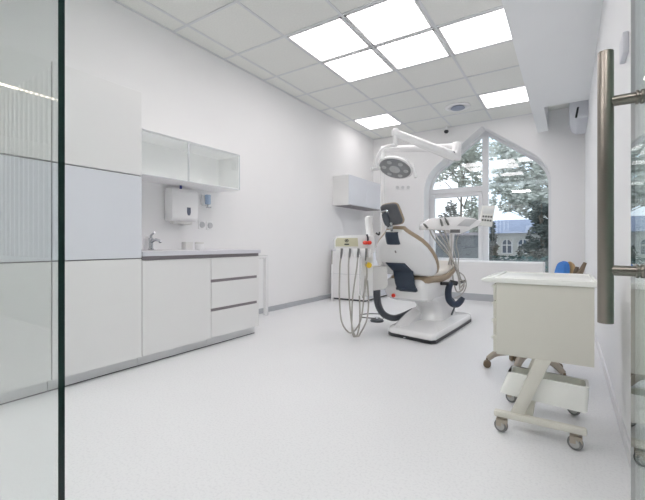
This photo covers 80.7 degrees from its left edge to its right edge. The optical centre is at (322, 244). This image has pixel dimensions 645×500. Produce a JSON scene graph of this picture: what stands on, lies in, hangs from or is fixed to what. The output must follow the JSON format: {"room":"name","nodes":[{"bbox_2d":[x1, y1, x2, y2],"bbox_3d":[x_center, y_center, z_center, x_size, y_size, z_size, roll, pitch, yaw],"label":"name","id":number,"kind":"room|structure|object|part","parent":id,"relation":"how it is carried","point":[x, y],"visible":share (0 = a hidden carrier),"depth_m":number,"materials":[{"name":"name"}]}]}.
{"room":"dental clinic","nodes":[
{"label":"dental clinic","id":0,"kind":"room"},
{"bbox_2d":[58,0,64,499],"bbox_3d":[-1.690,-0.662,1.578,2.598,3.245,0.014,0,0,33],"label":"door frame","id":1,"kind":"structure","parent":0,"point":[61,3],"depth_m":0.87,"materials":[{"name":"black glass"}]},
{"bbox_2d":[0,0,372,308],"bbox_3d":[-0.785,-0.713,5.509,0.150,3.345,7.640,0,0,33],"label":"wall","id":2,"kind":"structure","parent":0,"point":[290,151],"depth_m":4.82,"materials":[{"name":"paint"}]},
{"bbox_2d":[165,185,197,224],"bbox_3d":[-1.520,-0.423,4.103,0.139,0.413,0.330,0,0,33],"label":"dispenser","id":3,"kind":"object","parent":2,"relation":"attached to","point":[181,205],"visible":1,"depth_m":4.02,"materials":[{"name":"white plastic"}]},
{"bbox_2d":[169,221,192,224],"bbox_3d":[-1.528,-0.232,4.108,0.078,0.030,0.240,0,0,33],"label":"paper towel","id":4,"kind":"object","parent":3,"relation":"attached to","point":[171,222],"depth_m":4.08,"materials":[{"name":"white plastic"}]},
{"bbox_2d":[141,129,239,192],"bbox_3d":[-1.517,-0.837,3.915,0.349,0.413,1.492,0,0,33],"label":"upper cabinet","id":5,"kind":"object","parent":2,"relation":"attached to","point":[167,160],"visible":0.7,"depth_m":4.13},
{"bbox_3d":[-1.569,-0.837,3.524,0.012,0.413,0.778,0,0,33],"label":"door","id":6,"kind":"part","parent":5,"relation":"part of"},
{"bbox_3d":[-1.164,-0.837,4.151,0.012,0.413,0.712,0,0,33],"label":"door","id":7,"kind":"part","parent":5,"relation":"part of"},
{"bbox_2d":[198,220,204,228],"bbox_3d":[-1.397,-0.225,4.404,0.020,0.100,0.100,0,0,33],"label":"wall socket","id":8,"kind":"object","parent":2,"relation":"attached to","point":[201,224],"visible":1,"depth_m":4.39,"materials":[{"name":"white plastic"}]},
{"bbox_2d":[201,194,210,207],"bbox_3d":[-1.339,-0.496,4.403,0.120,0.157,0.080,0,0,33],"label":"soap dispenser","id":9,"kind":"object","parent":2,"relation":"attached to","point":[205,199],"visible":1,"depth_m":4.38,"materials":[{"name":"white plastic"}]},
{"bbox_2d":[205,195,210,204],"bbox_3d":[-1.327,-0.515,4.394,0.063,0.110,0.064,0,0,33],"label":"bottle","id":10,"kind":"object","parent":9,"relation":"on","point":[207,197],"depth_m":4.37,"materials":[{"name":"blue plastic"}]},
{"bbox_2d":[206,221,212,229],"bbox_3d":[-1.334,-0.220,4.501,0.020,0.100,0.100,0,0,33],"label":"wall socket","id":11,"kind":"object","parent":2,"relation":"attached to","point":[209,224],"visible":1,"depth_m":4.49,"materials":[{"name":"white plastic"}]},
{"bbox_2d":[259,294,330,313],"bbox_3d":[-0.113,0.925,6.396,0.014,0.070,4.520,0,0,33],"label":"baseboard","id":12,"kind":"structure","parent":2,"relation":"attached to","point":[304,301],"depth_m":5.91,"materials":[{"name":"grey plastic"}]},
{"bbox_2d":[333,174,379,210],"bbox_3d":[0.691,-0.958,7.329,0.349,0.535,1.340,0,0,33],"label":"upper cabinet","id":13,"kind":"object","parent":2,"relation":"attached to","point":[349,191],"visible":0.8,"depth_m":6.93,"materials":[{"name":"metal"}]},
{"bbox_3d":[0.647,-0.964,6.959,0.020,0.523,0.670,0,0,33],"label":"door","id":14,"kind":"part","parent":13,"relation":"part of","materials":[{"name":"white laminate"}]},
{"bbox_3d":[1.012,-0.964,7.522,0.020,0.523,0.667,0,0,33],"label":"door","id":15,"kind":"part","parent":13,"relation":"part of","materials":[{"name":"white laminate"}]},
{"bbox_2d":[0,296,630,499],"bbox_3d":[-1.910,1.010,4.045,10.400,0.100,11.320,0,0,33],"label":"floor","id":16,"kind":"structure","parent":0,"point":[299,406],"depth_m":2.00,"materials":[{"name":"plastic"}]},
{"bbox_2d":[0,42,50,404],"bbox_3d":[-2.252,-0.108,2.368,0.794,2.137,0.669,0,0,33],"label":"tall cabinet","id":17,"kind":"object","parent":16,"relation":"on","point":[25,77],"visible":1,"depth_m":2.31,"materials":[{"name":"white laminate"}]},
{"bbox_3d":[-1.927,-0.855,2.158,0.020,0.644,0.667,0,0,33],"label":"door","id":18,"kind":"part","parent":17,"relation":"part of","materials":[{"name":"white glass"}]},
{"bbox_3d":[-1.927,-0.209,2.158,0.020,0.630,0.667,0,0,33],"label":"door","id":19,"kind":"part","parent":17,"relation":"part of","materials":[{"name":"white glass"}]},
{"bbox_3d":[-1.927,0.495,2.158,0.020,0.760,0.667,0,0,33],"label":"door","id":20,"kind":"part","parent":17,"relation":"part of","materials":[{"name":"white laminate"}]},
{"bbox_2d":[47,61,141,391],"bbox_3d":[-1.902,-0.108,2.909,0.794,2.137,0.610,0,0,33],"label":"tall cabinet","id":21,"kind":"object","parent":16,"relation":"on","point":[103,118],"visible":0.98,"depth_m":2.68,"materials":[{"name":"white laminate"}]},
{"bbox_3d":[-1.577,-0.855,2.699,0.020,0.644,0.608,0,0,33],"label":"door","id":22,"kind":"part","parent":21,"relation":"part of","materials":[{"name":"white laminate"}]},
{"bbox_3d":[-1.577,-0.209,2.699,0.020,0.630,0.608,0,0,33],"label":"door","id":23,"kind":"part","parent":21,"relation":"part of","materials":[{"name":"white laminate"}]},
{"bbox_3d":[-1.577,0.495,2.699,0.020,0.760,0.608,0,0,33],"label":"door","id":24,"kind":"part","parent":21,"relation":"part of","materials":[{"name":"white laminate"}]},
{"bbox_2d":[137,254,210,365],"bbox_3d":[-1.551,0.528,3.452,0.794,0.864,0.676,0,0,33],"label":"base cabinet","id":25,"kind":"object","parent":16,"relation":"on","point":[176,289],"visible":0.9,"depth_m":3.20,"materials":[{"name":"metal"}]},
{"bbox_2d":[142,249,260,255],"bbox_3d":[-1.364,0.073,3.727,0.809,0.043,1.342,0,0,33],"label":"countertop","id":26,"kind":"structure","parent":25,"relation":"on","point":[160,252],"depth_m":3.45,"materials":[{"name":"white paint"}]},
{"bbox_2d":[148,232,160,249],"bbox_3d":[-1.573,-0.029,3.565,0.183,0.175,0.056,0,0,33],"label":"faucet","id":27,"kind":"object","parent":26,"relation":"on","point":[151,240],"visible":0.96,"depth_m":3.58,"materials":[{"name":"silver metal"}]},
{"bbox_3d":[-1.561,-0.030,3.558,0.154,0.046,0.028,0,0,33],"label":"spout","id":28,"kind":"part","parent":27,"relation":"part of","materials":[{"name":"silver metal"}]},
{"bbox_2d":[143,249,194,250],"bbox_3d":[-1.423,0.068,3.564,0.420,0.031,0.400,0,0,33],"label":"sink","id":29,"kind":"object","parent":26,"relation":"in","point":[158,249],"depth_m":3.46,"materials":[{"name":"white paint"}]},
{"bbox_2d":[181,242,192,248],"bbox_3d":[-1.447,0.017,4.061,0.080,0.083,0.090,0,0,33],"label":"tissue box","id":30,"kind":"object","parent":26,"relation":"on","point":[184,245],"visible":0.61,"depth_m":4.03,"materials":[{"name":"white plastic"}]},
{"bbox_2d":[195,242,203,248],"bbox_3d":[-1.351,0.018,4.172,0.100,0.080,0.100,0,0,33],"label":"jar","id":31,"kind":"object","parent":26,"relation":"on","point":[198,245],"visible":0.86,"depth_m":4.13,"materials":[{"name":"white plastic"}]},
{"bbox_2d":[206,253,258,346],"bbox_3d":[-1.190,0.528,4.010,0.794,0.864,0.645,0,0,33],"label":"base cabinet","id":32,"kind":"object","parent":16,"relation":"on","point":[234,280],"visible":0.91,"depth_m":3.77,"materials":[{"name":"metal"}]},
{"bbox_3d":[-0.874,0.614,3.789,0.016,0.026,0.615,0,0,33],"label":"handle","id":33,"kind":"part","parent":32,"relation":"part of","materials":[{"name":"metal"}]},
{"bbox_3d":[-0.874,0.344,3.789,0.016,0.026,0.615,0,0,33],"label":"handle","id":34,"kind":"part","parent":32,"relation":"part of","materials":[{"name":"metal"}]},
{"bbox_3d":[-0.865,0.749,3.800,0.020,0.242,0.643,0,0,33],"label":"drawer","id":35,"kind":"part","parent":32,"relation":"part of","materials":[{"name":"white laminate"}]},
{"bbox_3d":[-0.865,0.479,3.800,0.020,0.242,0.643,0,0,33],"label":"drawer","id":36,"kind":"part","parent":32,"relation":"part of","materials":[{"name":"white laminate"}]},
{"bbox_3d":[-0.865,0.230,3.800,0.020,0.200,0.643,0,0,33],"label":"drawer","id":37,"kind":"part","parent":32,"relation":"part of","materials":[{"name":"white laminate"}]},
{"bbox_2d":[259,255,267,314],"bbox_3d":[-0.668,0.458,4.165,0.045,0.665,0.180,0,0,33],"label":"towel rail","id":38,"kind":"object","parent":32,"relation":"attached to","point":[264,257],"visible":0.87,"depth_m":4.21,"materials":[{"name":"white paint"}]},
{"bbox_3d":[-0.630,0.458,4.224,0.045,0.665,0.040,0,0,33],"label":"panel","id":39,"kind":"part","parent":38,"relation":"part of","materials":[{"name":"white paint"}]},
{"bbox_2d":[331,251,332,300],"bbox_3d":[0.160,0.535,6.400,0.028,0.850,0.028,0,0,33],"label":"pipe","id":40,"kind":"object","parent":16,"relation":"on","point":[331,251],"visible":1,"depth_m":6.39,"materials":[{"name":"white plastic"}]},
{"bbox_2d":[331,249,392,301],"bbox_3d":[0.765,0.525,6.939,0.690,0.870,1.205,0,0,33],"label":"base cabinet","id":41,"kind":"object","parent":16,"relation":"on","point":[353,260],"visible":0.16,"depth_m":6.50,"materials":[{"name":"white plastic"}]},
{"bbox_3d":[0.891,0.517,6.521,0.015,0.785,0.580,0,0,33],"label":"door","id":42,"kind":"part","parent":41,"relation":"part of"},
{"bbox_3d":[1.207,0.517,7.010,0.015,0.785,0.575,0,0,33],"label":"door","id":43,"kind":"part","parent":41,"relation":"part of","materials":[{"name":"white plastic"}]},
{"bbox_2d":[334,216,411,336],"bbox_3d":[0.625,0.335,4.148,1.112,1.278,0.409,0,0,-26],"label":"console","id":44,"kind":"object","parent":16,"relation":"on","point":[373,278],"visible":0.97,"depth_m":3.95,"materials":[{"name":"white paint"}]},
{"bbox_3d":[0.254,-0.021,3.947,0.236,0.089,0.008,0,0,0],"label":"label panel","id":45,"kind":"part","parent":44,"relation":"part of","materials":[{"name":"beige plastic"}]},
{"bbox_3d":[0.473,0.215,3.922,0.062,0.061,0.135,0,0,0],"label":"knob","id":46,"kind":"part","parent":44,"relation":"part of","materials":[{"name":"yellow plastic"}]},
{"bbox_3d":[0.812,0.673,4.338,0.612,0.427,0.112,0,0,-33],"label":"support arm","id":47,"kind":"part","parent":44,"relation":"part of","materials":[{"name":"grey plastic"}]},
{"bbox_2d":[371,128,461,265],"bbox_3d":[0.988,-0.482,3.972,0.953,1.444,0.461,0,0,10],"label":"lamp","id":48,"kind":"object","parent":44,"relation":"attached to","point":[397,167],"visible":1,"depth_m":3.94,"materials":[{"name":"white paint"}]},
{"bbox_3d":[1.047,-1.042,4.155,0.813,0.099,0.092,0,0,11],"label":"arm","id":49,"kind":"part","parent":48,"relation":"part of","materials":[{"name":"white paint"}]},
{"bbox_3d":[1.073,-1.031,3.965,0.660,0.325,0.108,0,0,-3],"label":"arm","id":50,"kind":"part","parent":48,"relation":"part of","materials":[{"name":"white paint"}]},
{"bbox_2d":[362,313,383,322],"bbox_3d":[0.623,0.923,4.780,0.321,0.074,0.248,0,0,19],"label":"foot pedal","id":51,"kind":"object","parent":16,"relation":"on","point":[375,319],"visible":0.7,"depth_m":4.68,"materials":[{"name":"grey plastic"}]},
{"bbox_2d":[376,202,470,343],"bbox_3d":[1.161,0.268,4.382,0.847,1.385,1.539,0,0,33],"label":"dental chair","id":52,"kind":"object","parent":16,"relation":"on","point":[418,276],"visible":0.98,"depth_m":4.07,"materials":[{"name":"white plastic"}]},
{"bbox_3d":[0.698,-0.175,3.866,0.065,0.089,0.106,0,0,33],"label":"headrest stem","id":53,"kind":"part","parent":52,"relation":"part of","materials":[{"name":"silver metal"}]},
{"bbox_2d":[381,202,404,225],"bbox_3d":[0.722,-0.307,3.885,0.235,0.237,0.106,0,0,33],"label":"cushion","id":54,"kind":"object","parent":52,"relation":"on","point":[397,218],"depth_m":3.81,"materials":[{"name":"black leather"}]},
{"bbox_2d":[376,226,439,272],"bbox_3d":[0.880,0.068,4.080,0.704,0.522,0.434,0,0,33],"label":"backrest cushion","id":55,"kind":"object","parent":52,"relation":"on","point":[406,251],"depth_m":3.94,"materials":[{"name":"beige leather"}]},
{"bbox_3d":[1.252,0.349,4.568,0.500,0.172,1.015,0,0,38],"label":"seat","id":56,"kind":"part","parent":52,"relation":"part of","materials":[{"name":"beige leather"}]},
{"bbox_3d":[1.506,0.572,4.320,0.226,0.300,0.084,0,0,0],"label":"armrest","id":57,"kind":"part","parent":52,"relation":"part of","materials":[{"name":"blue leather"}]},
{"bbox_2d":[419,205,494,298],"bbox_3d":[1.665,0.103,4.659,0.914,1.157,0.242,0,0,0],"label":"table","id":58,"kind":"object","parent":52,"relation":"attached to","point":[452,226],"visible":0.91,"depth_m":4.59,"materials":[{"name":"white paint"}]},
{"bbox_2d":[419,217,479,233],"bbox_3d":[1.559,-0.228,4.680,0.689,0.211,0.200,0,0,0],"label":"tray","id":59,"kind":"object","parent":58,"relation":"on","point":[450,225],"depth_m":4.58,"materials":[{"name":"white paint"}]},
{"bbox_3d":[1.542,0.196,4.665,0.240,0.721,0.089,0,0,-43],"label":"support arm","id":60,"kind":"part","parent":58,"relation":"part of","materials":[{"name":"white paint"}]},
{"bbox_2d":[450,229,459,232],"bbox_3d":[1.599,-0.157,4.579,0.117,0.039,0.006,0,0,0],"label":"control panel","id":61,"kind":"object","parent":58,"relation":"attached to","point":[451,230],"depth_m":4.58,"materials":[{"name":"grey plastic"}]},
{"bbox_3d":[2.020,-0.343,4.678,0.205,0.263,0.035,0,0,0],"label":"control panel","id":62,"kind":"part","parent":58,"relation":"part of","materials":[{"name":"white plastic"}]},
{"bbox_2d":[452,292,493,301],"bbox_3d":[2.427,0.902,6.604,2.435,0.115,0.017,0,0,33],"label":"baseboard","id":63,"kind":"structure","parent":16,"relation":"on","point":[468,296],"depth_m":6.49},
{"bbox_2d":[483,261,586,374],"bbox_3d":[1.553,0.540,2.850,0.553,0.838,0.582,0,0,-11],"label":"swivel chair","id":64,"kind":"object","parent":16,"relation":"on","point":[563,266],"visible":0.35,"depth_m":2.70,"materials":[{"name":"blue plastic"}]},
{"bbox_3d":[1.390,0.844,2.909,0.249,0.122,0.064,0,0,24],"label":"leg","id":65,"kind":"part","parent":64,"relation":"part of","materials":[{"name":"beige plastic"}]},
{"bbox_3d":[1.425,0.844,2.734,0.064,0.122,0.249,0,0,44],"label":"leg","id":66,"kind":"part","parent":64,"relation":"part of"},
{"bbox_3d":[1.606,0.844,2.712,0.064,0.122,0.249,0,0,-30],"label":"leg","id":67,"kind":"part","parent":64,"relation":"part of","materials":[{"name":"brown plastic"}]},
{"bbox_3d":[1.715,0.249,2.730,0.095,0.255,0.104,0,0,-10],"label":"backrest","id":68,"kind":"part","parent":64,"relation":"part of","materials":[{"name":"blue fabric"}]},
{"bbox_2d":[481,271,596,449],"bbox_3d":[1.165,0.564,2.049,0.504,0.793,0.484,0,0,33],"label":"cart","id":69,"kind":"object","parent":16,"relation":"on","point":[543,318],"visible":1,"depth_m":1.86,"materials":[{"name":"white plastic"}]},
{"bbox_3d":[1.012,0.248,2.156,0.016,0.084,0.428,0,0,33],"label":"drawer","id":70,"kind":"part","parent":69,"relation":"part of","materials":[{"name":"beige plastic"}]},
{"bbox_3d":[1.012,0.338,2.156,0.016,0.084,0.428,0,0,33],"label":"drawer","id":71,"kind":"part","parent":69,"relation":"part of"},
{"bbox_3d":[1.012,0.428,2.156,0.016,0.084,0.428,0,0,33],"label":"drawer","id":72,"kind":"part","parent":69,"relation":"part of","materials":[{"name":"white plastic"}]},
{"bbox_3d":[1.012,0.518,2.156,0.016,0.084,0.428,0,0,33],"label":"drawer","id":73,"kind":"part","parent":69,"relation":"part of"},
{"bbox_3d":[1.034,0.709,1.887,0.175,0.288,0.022,0,0,33],"label":"leg","id":74,"kind":"part","parent":69,"relation":"part of","materials":[{"name":"white metal"}]},
{"bbox_3d":[1.267,0.709,2.248,0.175,0.288,0.022,0,0,33],"label":"leg","id":75,"kind":"part","parent":69,"relation":"part of","materials":[{"name":"white metal"}]},
{"bbox_2d":[117,0,568,138],"bbox_3d":[0.878,-2.335,4.434,3.810,0.100,7.640,0,0,33],"label":"ceiling","id":76,"kind":"structure","parent":0,"point":[234,27],"depth_m":4.80,"materials":[{"name":"tile"}]},
{"bbox_2d":[113,0,531,139],"bbox_3d":[0.482,-2.282,4.434,3.145,0.010,7.170,0,0,33],"label":"grid","id":77,"kind":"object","parent":76,"relation":"attached to","point":[185,25],"depth_m":4.59,"materials":[{"name":"white metal"}]},
{"bbox_2d":[287,17,369,61],"bbox_3d":[0.081,-2.280,4.280,0.680,0.009,0.680,0,0,33],"label":"recessed light","id":78,"kind":"object","parent":76,"relation":"in","point":[334,38],"visible":1,"depth_m":4.25,"materials":[{"name":"white plastic"}]},
{"bbox_2d":[323,48,393,82],"bbox_3d":[0.472,-2.280,4.885,0.680,0.009,0.680,0,0,33],"label":"recessed light","id":79,"kind":"object","parent":76,"relation":"in","point":[367,63],"visible":1,"depth_m":4.85,"materials":[{"name":"white plastic"}]},
{"bbox_2d":[354,113,401,129],"bbox_3d":[1.040,-2.280,7.089,0.680,0.009,0.680,0,0,33],"label":"recessed light","id":80,"kind":"object","parent":76,"relation":"in","point":[384,120],"visible":1,"depth_m":7.06,"materials":[{"name":"white plastic"}]},
{"bbox_2d":[344,0,431,45],"bbox_3d":[0.685,-2.280,3.889,0.680,0.009,0.680,0,0,33],"label":"recessed light","id":81,"kind":"object","parent":76,"relation":"in","point":[383,21],"visible":1,"depth_m":3.87,"materials":[{"name":"white plastic"}]},
{"bbox_2d":[375,29,449,69],"bbox_3d":[1.076,-2.280,4.494,0.680,0.009,0.680,0,0,33],"label":"recessed light","id":82,"kind":"object","parent":76,"relation":"in","point":[423,47],"visible":1,"depth_m":4.47,"materials":[{"name":"white plastic"}]},
{"bbox_2d":[445,102,470,111],"bbox_3d":[2.247,-2.263,6.311,0.410,0.045,0.410,0,0,33],"label":"ceiling vent","id":83,"kind":"object","parent":76,"relation":"in","point":[459,106],"visible":1,"depth_m":6.25,"materials":[{"name":"white plastic"}]},
{"bbox_2d":[438,8,511,54],"bbox_3d":[1.681,-2.280,4.103,0.680,0.009,0.680,0,0,33],"label":"recessed light","id":84,"kind":"object","parent":76,"relation":"in","point":[488,28],"visible":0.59,"depth_m":4.09,"materials":[{"name":"white plastic"}]},
{"bbox_2d":[478,86,528,108],"bbox_3d":[2.854,-2.280,5.917,0.680,0.009,0.680,0,0,33],"label":"recessed light","id":85,"kind":"object","parent":76,"relation":"in","point":[519,94],"visible":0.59,"depth_m":5.91,"materials":[{"name":"white plastic"}]},
{"bbox_2d":[373,108,584,273],"bbox_3d":[2.830,-0.713,7.453,3.810,3.345,0.450,0,0,33],"label":"wall","id":86,"kind":"structure","parent":0,"point":[561,151],"depth_m":6.63,"materials":[{"name":"paint"}]},
{"bbox_2d":[429,131,550,272],"bbox_3d":[3.168,-0.802,7.377,2.210,2.805,0.150,0,0,33],"label":"window","id":87,"kind":"structure","parent":86,"relation":"in","point":[482,192],"depth_m":7.40,"materials":[{"name":"white plastic"}]},
{"bbox_2d":[442,260,544,294],"bbox_3d":[2.627,0.632,6.899,2.420,0.655,0.700,0,0,33],"label":"wall","id":88,"kind":"structure","parent":86,"relation":"attached to","point":[473,271],"depth_m":6.43,"materials":[{"name":"paint"}]},
{"bbox_2d":[585,0,644,442],"bbox_3d":[2.541,-0.713,3.359,0.150,3.345,7.640,0,0,33],"label":"wall","id":89,"kind":"structure","parent":0,"point":[614,339],"depth_m":2.07,"materials":[{"name":"paint"}]},
{"bbox_2d":[502,0,602,131],"bbox_3d":[2.076,-2.112,3.403,0.680,0.345,7.170,0,0,33],"label":"ceiling beam","id":90,"kind":"structure","parent":89,"relation":"attached to","point":[555,41],"depth_m":3.73,"materials":[{"name":"paint"}]},
{"bbox_2d":[569,100,587,134],"bbox_3d":[3.824,-1.950,5.686,0.222,0.390,0.958,0,0,33],"label":"air conditioner","id":91,"kind":"object","parent":89,"relation":"attached to","point":[578,111],"visible":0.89,"depth_m":5.34,"materials":[{"name":"white plastic"}]},
{"bbox_2d":[594,329,630,468],"bbox_3d":[2.361,0.925,3.231,0.012,0.070,7.150,0,0,33],"label":"baseboard","id":92,"kind":"structure","parent":89,"relation":"attached to","point":[627,445],"depth_m":2.13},
{"bbox_2d":[597,0,644,499],"bbox_3d":[0.588,-0.340,0.688,0.112,2.600,0.975,0,0,32],"label":"door","id":93,"kind":"structure","parent":89,"relation":"in","point":[606,99],"depth_m":0.93,"materials":[{"name":"clear glass"}]},
{"bbox_3d":[0.693,-0.139,0.929,0.033,0.663,0.033,0,0,33],"label":"handle","id":94,"kind":"part","parent":93,"relation":"part of","materials":[{"name":"metal"}]},
{"bbox_3d":[0.620,-0.346,0.674,0.010,2.588,0.965,0,0,33],"label":"glass pane","id":95,"kind":"part","parent":93,"relation":"part of","materials":[{"name":"clear glass"}]},
{"bbox_2d":[619,31,628,63],"bbox_3d":[1.431,-0.930,1.802,0.024,0.100,0.140,0,0,33],"label":"controller","id":96,"kind":"object","parent":89,"relation":"attached to","point":[624,43],"visible":1,"depth_m":1.75,"materials":[{"name":"white plastic"}]},
{"label":"outside","id":97,"kind":"structure","parent":0,"visible":0},
{"bbox_3d":[34.891,4.060,53.963,120.000,0.200,111.480,0,0,33],"label":"floor","id":98,"kind":"structure","parent":97,"visible":0},
{"bbox_2d":[436,199,462,232],"bbox_3d":[7.080,0.760,21.014,3.881,6.400,4.024,0,0,33],"label":"tree","id":99,"kind":"object","parent":98,"relation":"on","point":[451,210],"visible":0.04,"depth_m":20.83,"materials":[{"name":"green plant"}]},
{"bbox_2d":[436,232,477,257],"bbox_3d":[4.180,1.770,15.636,4.640,4.380,2.000,0,0,33],"label":"garage","id":100,"kind":"structure","parent":98,"relation":"on","point":[467,243],"depth_m":13.94,"materials":[{"name":"metal"}]},
{"bbox_2d":[435,140,481,231],"bbox_3d":[6.176,-0.630,17.062,2.420,9.193,1.525,0,0,17],"label":"tree","id":101,"kind":"object","parent":98,"relation":"on","point":[470,158],"visible":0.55,"depth_m":16.85,"materials":[{"name":"green plant"}]},
{"bbox_2d":[462,196,490,238],"bbox_3d":[9.716,0.460,23.982,1.830,7.002,1.303,0,0,-2],"label":"tree","id":102,"kind":"object","parent":98,"relation":"on","point":[467,206],"visible":0.13,"depth_m":23.93,"materials":[{"name":"green plant"}]},
{"bbox_2d":[489,222,500,260],"bbox_3d":[7.640,1.460,16.995,1.259,5.000,1.340,0,0,33],"label":"conifer","id":103,"kind":"object","parent":98,"relation":"on","point":[493,246],"visible":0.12,"depth_m":16.93,"materials":[{"name":"green plant"}]},
{"bbox_2d":[464,219,545,259],"bbox_3d":[14.397,1.085,27.607,7.400,5.750,6.600,0,0,33],"label":"house","id":104,"kind":"structure","parent":98,"relation":"on","point":[511,234],"depth_m":25.46,"materials":[{"name":"white paint"}]},
{"bbox_3d":[12.290,0.140,25.307,0.520,0.880,0.030,0,0,33],"label":"pane","id":105,"kind":"part","parent":104,"relation":"part of","materials":[{"name":"grey glass"}]},
{"bbox_2d":[489,137,547,218],"bbox_3d":[11.890,-1.539,21.971,5.024,11.002,2.770,0,0,5],"label":"tree","id":106,"kind":"object","parent":98,"relation":"on","point":[518,198],"visible":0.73,"depth_m":21.65,"materials":[{"name":"green plant"}]},
{"bbox_2d":[490,255,547,272],"bbox_3d":[8.237,2.179,13.608,4.180,3.562,1.052,0,0,33],"label":"hedge","id":107,"kind":"object","parent":98,"relation":"on","point":[522,258],"visible":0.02,"depth_m":13.94,"materials":[{"name":"green plant"}]},
{"bbox_2d":[515,200,547,260],"bbox_3d":[8.977,1.080,15.499,2.086,5.768,1.148,0,0,3],"label":"tree","id":108,"kind":"object","parent":98,"relation":"on","point":[532,247],"visible":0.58,"depth_m":15.41,"materials":[{"name":"green plant"}]}
]}

